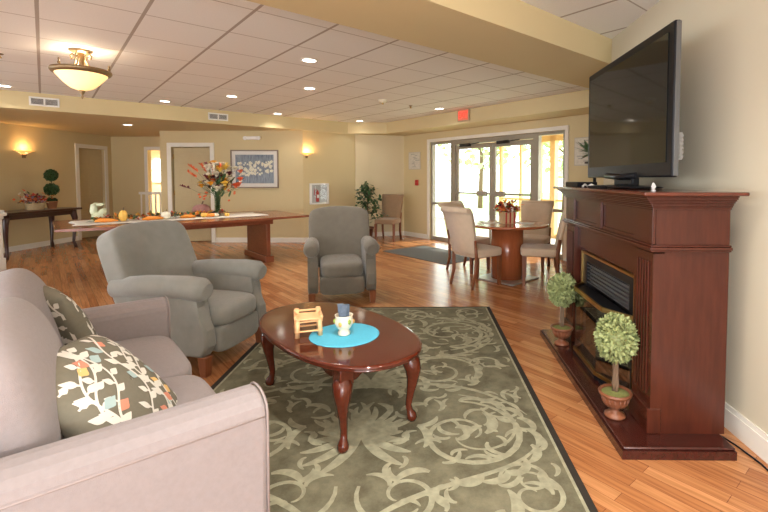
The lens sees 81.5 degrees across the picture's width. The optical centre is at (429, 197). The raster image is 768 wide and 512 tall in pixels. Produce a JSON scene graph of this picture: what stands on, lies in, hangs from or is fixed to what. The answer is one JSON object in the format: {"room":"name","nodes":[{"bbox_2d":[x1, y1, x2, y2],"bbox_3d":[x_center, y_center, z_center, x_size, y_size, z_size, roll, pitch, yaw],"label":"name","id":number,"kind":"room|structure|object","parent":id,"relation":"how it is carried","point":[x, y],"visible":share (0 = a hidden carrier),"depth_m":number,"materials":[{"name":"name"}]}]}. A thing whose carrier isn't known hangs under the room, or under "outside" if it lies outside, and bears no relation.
{"room":"care facility","nodes":[
{"label":"care facility","id":0,"kind":"room"},
{"bbox_2d":[46,201,57,208],"bbox_3d":[-7.250,0.132,8.496,0.190,0.145,0.190,0,2,1],"label":"pot","id":1,"kind":"object","parent":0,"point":[52,204],"depth_m":8.44,"materials":[{"name":"ceramic"}]},
{"bbox_2d":[0,123,112,247],"bbox_3d":[-7.861,-0.122,3.823,0.120,2.610,13.800,0,3,1],"label":"wall","id":2,"kind":"structure","parent":0,"point":[53,149],"depth_m":8.74,"materials":[{"name":"paint"}]},
{"bbox_2d":[15,150,33,157],"bbox_3d":[-7.662,-0.828,8.414,0.130,0.140,0.400,0,3,1],"label":"wall sconce","id":3,"kind":"object","parent":2,"relation":"attached to","point":[23,152],"visible":1,"depth_m":8.38,"materials":[{"name":"glass"}]},
{"bbox_2d":[3,236,77,252],"bbox_3d":[-7.802,1.155,3.337,0.014,0.100,12.720,0,3,1],"label":"baseboard","id":4,"kind":"structure","parent":2,"relation":"attached to","point":[68,239],"depth_m":8.70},
{"bbox_2d":[79,149,102,237],"bbox_3d":[-7.838,-0.107,10.124,0.186,2.010,0.762,1,3,13],"label":"door","id":5,"kind":"structure","parent":2,"relation":"in","point":[90,161],"depth_m":10.17,"materials":[{"name":"paint"}]},
{"bbox_2d":[74,143,109,239],"bbox_3d":[-7.690,-0.149,10.116,0.022,2.115,0.930,0,3,1],"label":"trim","id":6,"kind":"structure","parent":2,"relation":"attached to","point":[77,146],"depth_m":9.77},
{"bbox_2d":[111,137,159,215],"bbox_3d":[-6.626,-0.425,10.758,2.130,2.610,0.120,0,3,1],"label":"wall","id":7,"kind":"structure","parent":0,"point":[127,153],"depth_m":10.70,"materials":[{"name":"paint"}]},
{"bbox_2d":[144,147,159,215],"bbox_3d":[-6.597,-0.174,10.697,0.560,2.115,0.022,0,3,1],"label":"trim","id":8,"kind":"structure","parent":7,"relation":"attached to","point":[146,149],"depth_m":10.67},
{"bbox_2d":[151,150,160,212],"bbox_3d":[-7.286,-0.547,13.566,3.400,2.610,0.120,0,3,1],"label":"wall","id":9,"kind":"structure","parent":0,"point":[156,187],"depth_m":13.53,"materials":[{"name":"paint"}]},
{"bbox_2d":[151,158,160,182],"bbox_3d":[-8.137,-0.840,13.507,0.710,0.760,0.100,0,3,1],"label":"window","id":10,"kind":"structure","parent":9,"relation":"in","point":[152,159],"depth_m":13.47,"materials":[{"name":"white glass"}]},
{"bbox_2d":[160,130,303,237],"bbox_3d":[-4.187,-0.366,9.420,3.030,2.610,0.120,0,3,1],"label":"wall","id":11,"kind":"structure","parent":0,"point":[288,197],"depth_m":9.35,"materials":[{"name":"paint"}]},
{"bbox_2d":[166,143,215,241],"bbox_3d":[-5.048,-0.112,9.374,1.000,2.105,0.022,0,3,1],"label":"trim","id":12,"kind":"structure","parent":11,"relation":"attached to","point":[169,145],"depth_m":9.35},
{"bbox_2d":[173,148,211,240],"bbox_3d":[-5.046,-0.075,9.509,0.822,2.000,0.186,0,3,-8],"label":"door","id":13,"kind":"structure","parent":11,"relation":"in","point":[186,199],"depth_m":9.47,"materials":[{"name":"paint"}]},
{"bbox_2d":[243,136,260,139],"bbox_3d":[-3.723,-1.252,9.270,0.364,0.084,0.082,0,3,1],"label":"emergency light","id":14,"kind":"object","parent":11,"relation":"attached to","point":[244,137],"visible":1,"depth_m":9.25,"materials":[{"name":"white plastic"}]},
{"bbox_2d":[230,150,278,187],"bbox_3d":[-3.693,-0.610,9.324,1.012,0.802,0.030,0,3,1],"label":"framed picture","id":15,"kind":"object","parent":11,"relation":"attached to","point":[260,168],"visible":0.96,"depth_m":9.32,"materials":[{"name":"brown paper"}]},
{"bbox_2d":[235,155,273,182],"bbox_3d":[-3.693,-0.610,9.322,0.810,0.600,0.013,0,2,1],"label":"print","id":16,"kind":"object","parent":15,"relation":"attached to","point":[256,168],"depth_m":9.32},
{"bbox_2d":[216,238,303,241],"bbox_3d":[-4.188,0.890,9.408,3.030,0.100,0.014,0,3,1],"label":"baseboard","id":17,"kind":"structure","parent":11,"relation":"attached to","point":[217,239],"depth_m":9.39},
{"bbox_2d":[0,89,588,136],"bbox_3d":[-1.993,-1.543,9.334,11.618,0.249,9.480,0,3,1],"label":"ceiling soffit","id":18,"kind":"structure","parent":11,"relation":"attached to","point":[103,117],"depth_m":7.83,"materials":[{"name":"paint"}]},
{"bbox_2d":[29,96,59,107],"bbox_3d":[-5.710,-1.423,6.560,0.342,0.130,0.013,-2,3,-41],"label":"air vent","id":19,"kind":"object","parent":18,"relation":"attached to","point":[35,101],"visible":1,"depth_m":6.55,"materials":[{"name":"white plastic"}]},
{"bbox_2d":[208,112,227,120],"bbox_3d":[-3.890,-1.491,8.139,0.342,0.130,0.013,-2,3,-41],"label":"air vent","id":20,"kind":"object","parent":18,"relation":"attached to","point":[211,116],"visible":1,"depth_m":8.13,"materials":[{"name":"white plastic"}]},
{"bbox_2d":[457,109,469,121],"bbox_3d":[0.611,-1.509,8.084,0.039,0.220,0.300,-2,3,-41],"label":"exit sign","id":21,"kind":"object","parent":18,"relation":"attached to","point":[463,115],"visible":1,"depth_m":8.06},
{"bbox_2d":[303,131,355,237],"bbox_3d":[-2.233,-0.383,9.799,1.271,2.610,0.120,-2,3,-41],"label":"wall","id":22,"kind":"structure","parent":0,"point":[332,160],"depth_m":9.74,"materials":[{"name":"paint"}]},
{"bbox_2d":[309,183,328,204],"bbox_3d":[-2.389,-0.092,9.567,0.440,0.450,0.040,-2,3,-41],"label":"fire extinguisher cabinet","id":23,"kind":"object","parent":22,"relation":"attached to","point":[323,188],"visible":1,"depth_m":9.59,"materials":[{"name":"white plastic"}]},
{"bbox_2d":[314,189,318,201],"bbox_3d":[-2.441,-0.063,9.529,0.121,0.294,0.043,-2,3,-41],"label":"fire extinguisher","id":24,"kind":"object","parent":23,"relation":"in","point":[317,192],"visible":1,"depth_m":9.53,"materials":[{"name":"red metal"}]},
{"bbox_2d":[0,0,659,121],"bbox_3d":[-2.113,-1.550,5.472,11.800,0.100,17.400,0,3,1],"label":"ceiling","id":25,"kind":"structure","parent":0,"point":[184,53],"depth_m":4.73,"materials":[{"name":"tile"}]},
{"bbox_2d":[48,48,112,98],"bbox_3d":[-3.435,-1.214,4.367,0.500,0.473,0.500,0,3,1],"label":"ceiling lamp","id":26,"kind":"object","parent":25,"relation":"attached to","point":[78,76],"visible":1,"depth_m":4.28,"materials":[{"name":"glass"}]},
{"bbox_2d":[300,58,318,62],"bbox_3d":[-1.285,-1.463,4.716,0.194,0.006,0.194,0,3,1],"label":"recessed light","id":27,"kind":"object","parent":25,"relation":"in","point":[307,60],"visible":1,"depth_m":4.72,"materials":[{"name":"white plastic"}]},
{"bbox_2d":[303,87,316,89],"bbox_3d":[-1.682,-1.527,6.188,0.194,0.006,0.194,0,3,1],"label":"recessed light","id":28,"kind":"object","parent":25,"relation":"in","point":[305,88],"visible":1,"depth_m":6.18,"materials":[{"name":"white plastic"}]},
{"bbox_2d":[378,99,386,104],"bbox_3d":[-0.756,-1.532,7.077,0.140,0.075,0.140,0,3,1],"label":"smoke detector","id":29,"kind":"object","parent":25,"relation":"attached to","point":[382,101],"visible":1,"depth_m":7.03,"materials":[{"name":"white plastic"}]},
{"bbox_2d":[2,235,767,511],"bbox_3d":[-2.113,1.157,5.590,11.800,0.100,17.400,0,3,1],"label":"floor","id":30,"kind":"structure","parent":0,"point":[614,484],"depth_m":4.16,"materials":[{"name":"laminate"}]},
{"bbox_2d":[0,210,6,270],"bbox_3d":[-6.437,-0.231,6.374,0.340,2.605,0.340,0,3,1],"label":"column","id":31,"kind":"structure","parent":30,"relation":"on","point":[2,213],"depth_m":6.52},
{"bbox_2d":[2,207,81,259],"bbox_3d":[-7.257,0.615,8.052,0.620,0.791,1.620,0,3,1],"label":"console table","id":32,"kind":"object","parent":30,"relation":"on","point":[50,213],"visible":0.82,"depth_m":7.94,"materials":[{"name":"brown wood"}]},
{"bbox_2d":[23,202,48,209],"bbox_3d":[-7.284,0.150,8.167,0.234,0.136,0.388,0,3,1],"label":"basket","id":33,"kind":"object","parent":32,"relation":"on","point":[33,206],"visible":0.84,"depth_m":8.07,"materials":[{"name":"wicker"}]},
{"bbox_2d":[12,189,54,203],"bbox_3d":[-7.278,0.002,8.223,0.410,0.352,0.816,0,3,1],"label":"flower arrangement","id":34,"kind":"object","parent":33,"relation":"in","point":[33,198],"visible":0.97,"depth_m":8.07,"materials":[{"name":"red plant"}]},
{"bbox_2d":[43,169,59,208],"bbox_3d":[-7.247,-0.179,8.486,0.258,0.767,0.254,0,3,1],"label":"topiary","id":35,"kind":"object","parent":32,"relation":"on","point":[50,175],"visible":0.94,"depth_m":8.44,"materials":[{"name":"plant"}]},
{"bbox_2d":[0,268,269,511],"bbox_3d":[-1.492,0.801,1.790,1.036,0.944,1.720,-2,3,-41],"label":"loveseat","id":36,"kind":"object","parent":30,"relation":"on","point":[209,451],"visible":0.83,"depth_m":1.32,"materials":[{"name":"fabric"}]},
{"bbox_2d":[0,268,62,345],"bbox_3d":[-1.803,0.590,1.956,0.303,0.537,0.700,-2,3,-41],"label":"cushion","id":37,"kind":"object","parent":36,"relation":"on","point":[22,283],"depth_m":1.86,"materials":[{"name":"fabric"}]},
{"bbox_2d":[0,297,64,457],"bbox_3d":[-1.363,0.612,1.451,0.303,0.537,0.700,-2,3,-41],"label":"cushion","id":38,"kind":"object","parent":36,"relation":"on","point":[30,345],"depth_m":1.26,"materials":[{"name":"fabric"}]},
{"bbox_2d":[43,286,96,345],"bbox_3d":[-1.784,0.623,2.116,0.523,0.478,0.276,1,3,28],"label":"throw pillow","id":39,"kind":"object","parent":36,"relation":"on","point":[72,323],"visible":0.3,"depth_m":1.96,"materials":[{"name":"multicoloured fabric"}]},
{"bbox_2d":[56,334,176,438],"bbox_3d":[-1.137,0.711,1.582,0.381,0.395,0.500,0,3,-11],"label":"throw pillow","id":40,"kind":"object","parent":36,"relation":"on","point":[100,383],"visible":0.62,"depth_m":1.49,"materials":[{"name":"multicoloured fabric"}]},
{"bbox_2d":[115,336,191,378],"bbox_3d":[-1.676,0.875,2.088,0.900,0.170,0.688,-2,3,-41],"label":"seat cushion","id":41,"kind":"object","parent":36,"relation":"on","point":[161,354],"depth_m":2.25,"materials":[{"name":"fabric"}]},
{"bbox_2d":[162,375,215,405],"bbox_3d":[-1.226,0.897,1.573,0.900,0.170,0.688,-2,3,-41],"label":"seat cushion","id":42,"kind":"object","parent":36,"relation":"on","point":[187,388],"depth_m":1.90,"materials":[{"name":"fabric"}]},
{"bbox_2d":[139,192,161,214],"bbox_3d":[-6.582,0.367,10.732,0.900,1.030,0.050,0,3,1],"label":"railing","id":43,"kind":"object","parent":30,"relation":"on","point":[140,193],"visible":0.35,"depth_m":10.71,"materials":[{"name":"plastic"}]},
{"bbox_2d":[52,210,308,279],"bbox_3d":[-3.689,0.677,6.838,3.220,0.750,1.780,-2,3,-41],"label":"conference table","id":44,"kind":"object","parent":30,"relation":"on","point":[258,227],"visible":0.53,"depth_m":6.89,"materials":[{"name":"brown wood"}]},
{"bbox_2d":[68,212,267,225],"bbox_3d":[-3.821,0.302,6.708,2.557,0.006,0.840,-2,3,-41],"label":"table runner","id":45,"kind":"object","parent":44,"relation":"on","point":[82,222],"visible":0.72,"depth_m":6.44,"materials":[{"name":"beige fabric"}]},
{"bbox_2d":[89,202,106,220],"bbox_3d":[-4.559,0.191,6.169,0.334,0.266,0.178,0,3,-8],"label":"gourd","id":46,"kind":"object","parent":45,"relation":"on","point":[94,212],"visible":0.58,"depth_m":6.13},
{"bbox_2d":[94,218,117,221],"bbox_3d":[-4.387,0.301,6.008,0.265,0.056,0.056,-1,3,-26],"label":"gourd","id":47,"kind":"object","parent":45,"relation":"on","point":[100,219],"visible":1,"depth_m":5.99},
{"bbox_2d":[118,207,127,220],"bbox_3d":[-4.262,0.228,6.151,0.101,0.195,0.106,-1,3,-12],"label":"gourd","id":48,"kind":"object","parent":45,"relation":"on","point":[123,215],"visible":1,"depth_m":6.12,"materials":[{"name":"orange plant"}]},
{"bbox_2d":[142,216,162,219],"bbox_3d":[-3.970,0.287,6.342,0.265,0.056,0.056,-2,3,-43],"label":"gourd","id":49,"kind":"object","parent":45,"relation":"on","point":[147,217],"visible":1,"depth_m":6.32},
{"bbox_2d":[89,209,228,221],"bbox_3d":[-3.955,0.243,6.573,1.857,0.138,0.347,-2,3,-41],"label":"leaf garland","id":50,"kind":"object","parent":45,"relation":"on","point":[197,212],"visible":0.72,"depth_m":6.50,"materials":[{"name":"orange plant"}]},
{"bbox_2d":[161,210,170,218],"bbox_3d":[-3.872,0.240,6.491,0.128,0.141,0.128,-1,3,-25],"label":"pumpkin","id":51,"kind":"object","parent":45,"relation":"on","point":[166,215],"visible":0.98,"depth_m":6.45,"materials":[{"name":"beige ceramic"}]},
{"bbox_2d":[180,214,195,217],"bbox_3d":[-3.636,0.273,6.660,0.207,0.056,0.056,-1,3,-30],"label":"gourd","id":52,"kind":"object","parent":45,"relation":"on","point":[184,215],"visible":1,"depth_m":6.64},
{"bbox_2d":[192,201,210,215],"bbox_3d":[-3.628,0.168,7.038,0.271,0.237,0.271,2,3,35],"label":"pumpkin","id":53,"kind":"object","parent":45,"relation":"on","point":[202,207],"visible":0.64,"depth_m":6.95,"materials":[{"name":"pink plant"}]},
{"bbox_2d":[206,213,214,216],"bbox_3d":[-3.384,0.265,6.850,0.207,0.056,0.056,-2,3,-35],"label":"gourd","id":54,"kind":"object","parent":45,"relation":"on","point":[208,214],"visible":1,"depth_m":6.83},
{"bbox_3d":[-3.448,0.124,7.193,0.104,0.310,0.104,0,3,1],"label":"vase","id":55,"kind":"object","parent":45,"relation":"on","visible":0},
{"bbox_2d":[178,160,243,213],"bbox_3d":[-3.443,-0.178,7.195,0.638,0.880,0.968,1,3,30],"label":"flower bouquet","id":56,"kind":"object","parent":55,"relation":"in","point":[211,181],"visible":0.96,"depth_m":7.11,"materials":[{"name":"multicoloured plant"}]},
{"bbox_2d":[96,220,266,377],"bbox_3d":[-1.885,0.695,3.411,1.020,1.015,0.807,1,3,12],"label":"recliner","id":57,"kind":"object","parent":30,"relation":"on","point":[216,305],"visible":0.85,"depth_m":3.19,"materials":[{"name":"grey fabric"}]},
{"bbox_2d":[208,289,255,325],"bbox_3d":[-1.719,0.828,3.381,0.680,0.190,0.460,1,3,12],"label":"seat cushion","id":58,"kind":"object","parent":57,"relation":"on","point":[227,307],"depth_m":3.27,"materials":[{"name":"fabric"}]},
{"bbox_2d":[303,206,379,302],"bbox_3d":[-1.032,0.619,5.114,0.807,1.017,0.934,-1,3,-14],"label":"recliner","id":59,"kind":"object","parent":30,"relation":"on","point":[340,243],"visible":1,"depth_m":4.91,"materials":[{"name":"grey fabric"}]},
{"bbox_2d":[320,254,362,277],"bbox_3d":[-1.001,0.758,4.997,0.460,0.190,0.680,-1,3,-14],"label":"seat cushion","id":60,"kind":"object","parent":59,"relation":"on","point":[331,265],"depth_m":4.72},
{"bbox_2d":[354,181,388,236],"bbox_3d":[-1.405,0.271,9.833,0.840,1.301,0.818,-2,3,-35],"label":"potted tree","id":61,"kind":"object","parent":30,"relation":"on","point":[368,195],"visible":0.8,"depth_m":9.78,"materials":[{"name":"green plant"}]},
{"bbox_2d":[374,194,403,241],"bbox_3d":[-0.903,0.428,9.722,0.500,1.007,0.602,1,3,15],"label":"dining chair","id":62,"kind":"object","parent":30,"relation":"on","point":[392,204],"visible":0.99,"depth_m":9.86,"materials":[{"name":"fabric"}]},
{"bbox_2d":[211,307,597,511],"bbox_3d":[-0.382,1.208,3.097,2.070,0.013,3.060,0,3,-1],"label":"area rug","id":63,"kind":"object","parent":30,"relation":"on","point":[481,438],"visible":0.6,"depth_m":2.31,"materials":[{"name":"carpet"}]},
{"bbox_2d":[259,302,421,453],"bbox_3d":[-0.571,1.001,2.663,0.720,0.452,1.296,-2,3,-41],"label":"coffee table","id":64,"kind":"object","parent":63,"relation":"on","point":[396,345],"visible":0.94,"depth_m":2.39,"materials":[{"name":"brown wood"}]},
{"bbox_2d":[293,306,322,338],"bbox_3d":[-0.696,0.710,2.533,0.157,0.138,0.134,-1,3,-19],"label":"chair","id":65,"kind":"object","parent":64,"relation":"on","point":[317,316],"visible":1,"depth_m":2.50,"materials":[{"name":"brown wood"}]},
{"bbox_2d":[309,323,378,347],"bbox_3d":[-0.488,0.777,2.530,0.396,0.006,0.396,0,3,1],"label":"placemat","id":66,"kind":"object","parent":64,"relation":"on","point":[360,334],"visible":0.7,"depth_m":2.48,"materials":[{"name":"fabric"}]},
{"bbox_2d":[333,312,354,335],"bbox_3d":[-0.490,0.718,2.515,0.112,0.114,0.123,1,3,14],"label":"cup","id":67,"kind":"object","parent":66,"relation":"on","point":[343,324],"visible":0.91,"depth_m":2.48,"materials":[{"name":"beige ceramic"}]},
{"bbox_2d":[337,303,343,316],"bbox_3d":[-0.502,0.647,2.510,0.044,0.103,0.009,0,3,-9],"label":"packet","id":68,"kind":"object","parent":67,"relation":"in","point":[340,304],"visible":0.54,"depth_m":2.50,"materials":[{"name":"blue paper"}]},
{"bbox_2d":[340,305,347,316],"bbox_3d":[-0.488,0.651,2.494,0.050,0.104,0.009,0,3,-8],"label":"packet","id":69,"kind":"object","parent":67,"relation":"in","point":[343,312],"visible":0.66,"depth_m":2.49,"materials":[{"name":"blue paper"}]},
{"bbox_2d":[344,304,349,316],"bbox_3d":[-0.476,0.652,2.517,0.037,0.101,0.009,0,3,-1],"label":"packet","id":70,"kind":"object","parent":67,"relation":"in","point":[348,307],"visible":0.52,"depth_m":2.51,"materials":[{"name":"blue paper"}]},
{"bbox_2d":[383,246,474,264],"bbox_3d":[0.053,1.000,7.920,1.000,0.010,1.700,-2,3,-41],"label":"door mat","id":71,"kind":"object","parent":30,"relation":"on","point":[432,254],"visible":0.76,"depth_m":7.94,"materials":[{"name":"grey fabric"}]},
{"bbox_2d":[438,201,490,273],"bbox_3d":[0.527,0.564,6.607,0.645,1.008,0.500,2,3,42],"label":"dining chair","id":72,"kind":"object","parent":30,"relation":"on","point":[480,239],"visible":0.44,"depth_m":6.56,"materials":[{"name":"fabric"}]},
{"bbox_2d":[440,206,501,290],"bbox_3d":[0.538,0.607,5.619,0.645,1.008,0.500,-2,3,-37],"label":"dining chair","id":73,"kind":"object","parent":30,"relation":"on","point":[460,221],"visible":1,"depth_m":5.48,"materials":[{"name":"fabric"}]},
{"bbox_2d":[475,220,549,285],"bbox_3d":[1.041,0.715,5.984,1.100,0.750,1.100,0,3,1],"label":"dining table","id":74,"kind":"object","parent":30,"relation":"on","point":[509,237],"visible":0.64,"depth_m":5.79,"materials":[{"name":"orange wood"}]},
{"bbox_2d":[499,211,516,223],"bbox_3d":[1.042,0.261,5.939,0.200,0.160,0.149,-1,3,-19],"label":"flower basket","id":75,"kind":"object","parent":74,"relation":"on","point":[504,217],"visible":0.94,"depth_m":5.88,"materials":[{"name":"wicker"}]},
{"bbox_2d":[493,198,523,212],"bbox_3d":[1.054,0.110,5.934,0.441,0.269,0.289,0,3,1],"label":"flower arrangement","id":76,"kind":"object","parent":75,"relation":"in","point":[508,207],"visible":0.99,"depth_m":5.89,"materials":[{"name":"red plant"}]},
{"bbox_2d":[515,222,534,223],"bbox_3d":[1.283,0.336,5.998,0.260,0.004,0.190,1,3,21],"label":"paper sheet","id":77,"kind":"object","parent":74,"relation":"on","point":[515,222],"visible":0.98,"depth_m":6.03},
{"bbox_2d":[521,200,553,271],"bbox_3d":[1.575,0.557,6.766,0.500,1.008,0.645,1,3,26],"label":"dining chair","id":78,"kind":"object","parent":30,"relation":"on","point":[540,211],"visible":0.55,"depth_m":6.87,"materials":[{"name":"fabric"}]},
{"bbox_2d":[520,207,566,285],"bbox_3d":[1.495,0.603,5.692,0.645,1.008,0.500,1,3,14],"label":"dining chair","id":79,"kind":"object","parent":30,"relation":"on","point":[527,249],"visible":0.94,"depth_m":5.51,"materials":[{"name":"fabric"}]},
{"bbox_2d":[540,186,749,460],"bbox_3d":[1.238,0.579,2.956,0.600,1.285,1.720,0,3,1],"label":"fireplace","id":80,"kind":"object","parent":30,"relation":"on","point":[658,259],"visible":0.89,"depth_m":2.24,"materials":[{"name":"brown wood"}]},
{"bbox_2d":[547,272,577,345],"bbox_3d":[1.032,0.858,3.458,0.241,0.574,0.245,1,3,21],"label":"topiary","id":81,"kind":"object","parent":80,"relation":"on","point":[561,291],"visible":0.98,"depth_m":3.41,"materials":[{"name":"green plant"}]},
{"bbox_2d":[566,182,596,186],"bbox_3d":[1.215,-0.111,3.565,0.160,0.038,0.240,0,3,-5],"label":"cable box","id":82,"kind":"object","parent":80,"relation":"on","point":[571,184],"visible":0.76,"depth_m":3.45,"materials":[{"name":"black plastic"}]},
{"bbox_2d":[588,186,606,188],"bbox_3d":[1.114,-0.072,2.951,0.050,0.016,0.170,0,3,-7],"label":"remote control","id":83,"kind":"object","parent":80,"relation":"on","point":[598,187],"visible":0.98,"depth_m":2.88,"materials":[{"name":"black plastic"}]},
{"bbox_2d":[578,284,627,313],"bbox_3d":[1.131,0.681,2.977,0.115,0.010,0.870,0,2,1],"label":"hood","id":84,"kind":"object","parent":80,"relation":"attached to","point":[604,305],"depth_m":2.93,"materials":[{"name":"black metal"}]},
{"bbox_2d":[593,312,639,420],"bbox_3d":[1.010,0.903,2.408,0.245,0.574,0.241,0,3,1],"label":"topiary","id":85,"kind":"object","parent":80,"relation":"on","point":[616,337],"visible":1,"depth_m":2.36,"materials":[{"name":"green plant"}]},
{"bbox_2d":[588,20,683,188],"bbox_3d":[1.326,-0.522,3.023,0.300,0.908,1.334,0,3,1],"label":"television","id":86,"kind":"object","parent":80,"relation":"on","point":[634,100],"visible":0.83,"depth_m":2.75,"materials":[{"name":"black plastic"}]},
{"bbox_2d":[553,186,749,195],"bbox_3d":[1.289,-0.054,2.950,0.500,0.019,1.675,0,2,1],"label":"mantel shelf","id":87,"kind":"object","parent":80,"relation":"attached to","point":[581,190],"depth_m":2.37,"materials":[{"name":"brown wood"}]},
{"bbox_2d":[651,182,655,190],"bbox_3d":[1.144,-0.057,2.269,0.026,0.045,0.026,0,3,1],"label":"glass figurine","id":88,"kind":"object","parent":80,"relation":"on","point":[653,186],"visible":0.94,"depth_m":2.26,"materials":[{"name":"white glass"}]},
{"bbox_2d":[721,435,767,470],"bbox_3d":[1.542,1.259,1.984,0.052,0.009,0.702,0,3,-1],"label":"power cord","id":89,"kind":"object","parent":30,"relation":"on","point":[740,448],"visible":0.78,"depth_m":2.17,"materials":[{"name":"black plastic"}]},
{"bbox_3d":[2.009,0.336,5.429,0.300,1.555,0.300,0,3,1],"label":"plant stand","id":90,"kind":"object","parent":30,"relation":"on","visible":0},
{"bbox_2d":[576,140,587,158],"bbox_3d":[2.004,-0.586,5.386,0.516,0.282,0.568,-1,3,-21],"label":"potted plant","id":91,"kind":"object","parent":90,"relation":"on","point":[585,149],"visible":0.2,"depth_m":5.36,"materials":[{"name":"green plant"}]},
{"bbox_2d":[369,135,403,231],"bbox_3d":[-1.185,-0.409,10.406,1.154,2.610,0.120,-1,3,-18],"label":"wall","id":92,"kind":"structure","parent":0,"point":[386,152],"depth_m":10.38,"materials":[{"name":"paint"}]},
{"bbox_2d":[355,134,369,225],"bbox_3d":[-1.558,-0.276,10.211,0.320,2.360,0.030,-1,3,-18],"label":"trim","id":93,"kind":"structure","parent":92,"relation":"attached to","point":[361,141],"depth_m":10.17,"materials":[{"name":"paint"}]},
{"bbox_2d":[372,231,403,236],"bbox_3d":[-1.164,0.847,10.397,1.154,0.100,0.014,-1,3,-18],"label":"baseboard","id":94,"kind":"structure","parent":92,"relation":"attached to","point":[396,232],"depth_m":10.45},
{"bbox_2d":[442,230,561,253],"bbox_3d":[2.374,1.022,8.923,2.500,0.100,5.200,-2,3,-41],"label":"floor","id":95,"kind":"structure","parent":0,"point":[481,233],"depth_m":10.61,"materials":[{"name":"concrete"}]},
{"bbox_2d":[404,114,603,238],"bbox_3d":[1.542,-0.312,8.169,0.160,2.610,6.384,-2,3,-41],"label":"wall","id":96,"kind":"structure","parent":0,"point":[415,196],"depth_m":9.87,"materials":[{"name":"paint"}]},
{"bbox_2d":[409,152,419,169],"bbox_3d":[-0.359,-0.855,10.189,0.016,0.400,0.420,-2,3,-41],"label":"notice","id":97,"kind":"object","parent":96,"relation":"attached to","point":[414,157],"visible":1,"depth_m":10.18,"materials":[{"name":"paper"}]},
{"bbox_2d":[404,231,426,238],"bbox_3d":[1.476,0.945,8.167,0.014,0.100,6.384,-2,3,-41],"label":"baseboard","id":98,"kind":"structure","parent":96,"relation":"attached to","point":[412,234],"depth_m":10.23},
{"bbox_2d":[246,0,611,87],"bbox_3d":[-1.572,-1.221,1.677,13.299,0.224,0.692,-2,3,-41],"label":"ceiling beam","id":99,"kind":"structure","parent":96,"relation":"attached to","point":[519,35],"depth_m":3.18,"materials":[{"name":"paint"}]},
{"bbox_2d":[431,140,452,241],"bbox_3d":[0.280,-0.145,9.619,0.090,2.150,0.681,-2,3,-41],"label":"window","id":100,"kind":"structure","parent":96,"relation":"in","point":[433,144],"depth_m":9.81,"materials":[{"name":"grey metal"}]},
{"bbox_2d":[455,142,492,243],"bbox_3d":[0.845,-0.068,8.893,0.152,2.060,0.990,-2,3,-41],"label":"door","id":101,"kind":"structure","parent":96,"relation":"in","point":[459,147],"depth_m":8.72,"materials":[{"name":"grey metal"}]},
{"bbox_2d":[453,133,535,200],"bbox_3d":[1.197,-0.099,8.570,0.090,2.150,2.092,-2,3,-41],"label":"trim","id":102,"kind":"structure","parent":96,"relation":"attached to","point":[531,135],"depth_m":8.33,"materials":[{"name":"grey metal"}]},
{"bbox_2d":[427,125,568,260],"bbox_3d":[1.096,-0.131,8.551,0.022,2.215,3.514,-2,3,-41],"label":"trim","id":103,"kind":"structure","parent":96,"relation":"attached to","point":[566,127],"depth_m":8.00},
{"bbox_2d":[492,139,532,219],"bbox_3d":[1.488,-0.036,8.156,0.152,2.060,0.947,-2,3,-41],"label":"door","id":104,"kind":"structure","parent":96,"relation":"in","point":[502,143],"depth_m":8.27,"materials":[{"name":"grey metal"}]},
{"bbox_2d":[536,130,564,259],"bbox_3d":[2.075,-0.055,7.564,0.090,2.150,0.585,-2,3,-41],"label":"window","id":105,"kind":"structure","parent":96,"relation":"in","point":[538,135],"depth_m":7.70,"materials":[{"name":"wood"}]},
{"bbox_2d":[574,137,587,165],"bbox_3d":[2.419,-0.736,7.009,0.016,0.450,0.300,-2,3,-41],"label":"picture","id":106,"kind":"object","parent":96,"relation":"attached to","point":[578,161],"visible":0.56,"depth_m":7.04,"materials":[{"name":"paper"}]},
{"bbox_2d":[477,134,562,237],"bbox_3d":[2.405,-0.387,8.855,2.480,2.700,5.070,-2,3,-41],"label":"wall","id":107,"kind":"structure","parent":0,"point":[554,140],"depth_m":10.08,"materials":[{"name":"paint"}]},
{"bbox_2d":[499,142,562,237],"bbox_3d":[3.273,-0.171,9.636,0.080,2.200,4.530,-2,3,-41],"label":"window","id":108,"kind":"structure","parent":107,"relation":"in","point":[501,149],"depth_m":10.81,"materials":[{"name":"paint"}]},
{"bbox_2d":[604,0,767,433],"bbox_3d":[1.648,0.024,0.490,0.120,2.610,7.430,0,3,1],"label":"wall","id":109,"kind":"structure","parent":0,"point":[724,85],"depth_m":2.36,"materials":[{"name":"beige paint"}]},
{"bbox_2d":[724,402,767,463],"bbox_3d":[1.581,1.262,0.546,0.014,0.130,7.430,0,3,1],"label":"baseboard","id":110,"kind":"structure","parent":109,"relation":"attached to","point":[747,432],"depth_m":2.24,"materials":[{"name":"wood"}]},
{"label":"outside","id":111,"kind":"structure","parent":0,"visible":0},
{"bbox_2d":[436,193,561,235],"bbox_3d":[9.410,0.381,25.896,70.000,0.100,40.000,0,3,1],"label":"ground","id":112,"kind":"structure","parent":111,"point":[470,201],"depth_m":26.06,"materials":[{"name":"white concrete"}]},
{"bbox_2d":[437,144,518,207],"bbox_3d":[2.467,-2.651,21.806,5.122,6.302,5.460,0,3,1],"label":"tree","id":113,"kind":"object","parent":112,"relation":"on","point":[482,155],"visible":0.11,"depth_m":21.78,"materials":[{"name":"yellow plant"}]},
{"bbox_2d":[436,211,559,225],"bbox_3d":[5.891,0.908,12.215,40.000,0.060,2.200,2,4,45],"label":"path","id":114,"kind":"structure","parent":112,"relation":"on","point":[439,214],"depth_m":16.52,"materials":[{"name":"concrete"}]},
{"bbox_2d":[523,141,562,208],"bbox_3d":[6.362,-2.420,20.958,4.970,5.914,4.897,0,3,1],"label":"tree","id":115,"kind":"object","parent":112,"relation":"on","point":[546,144],"visible":0.05,"depth_m":20.94,"materials":[{"name":"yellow plant"}]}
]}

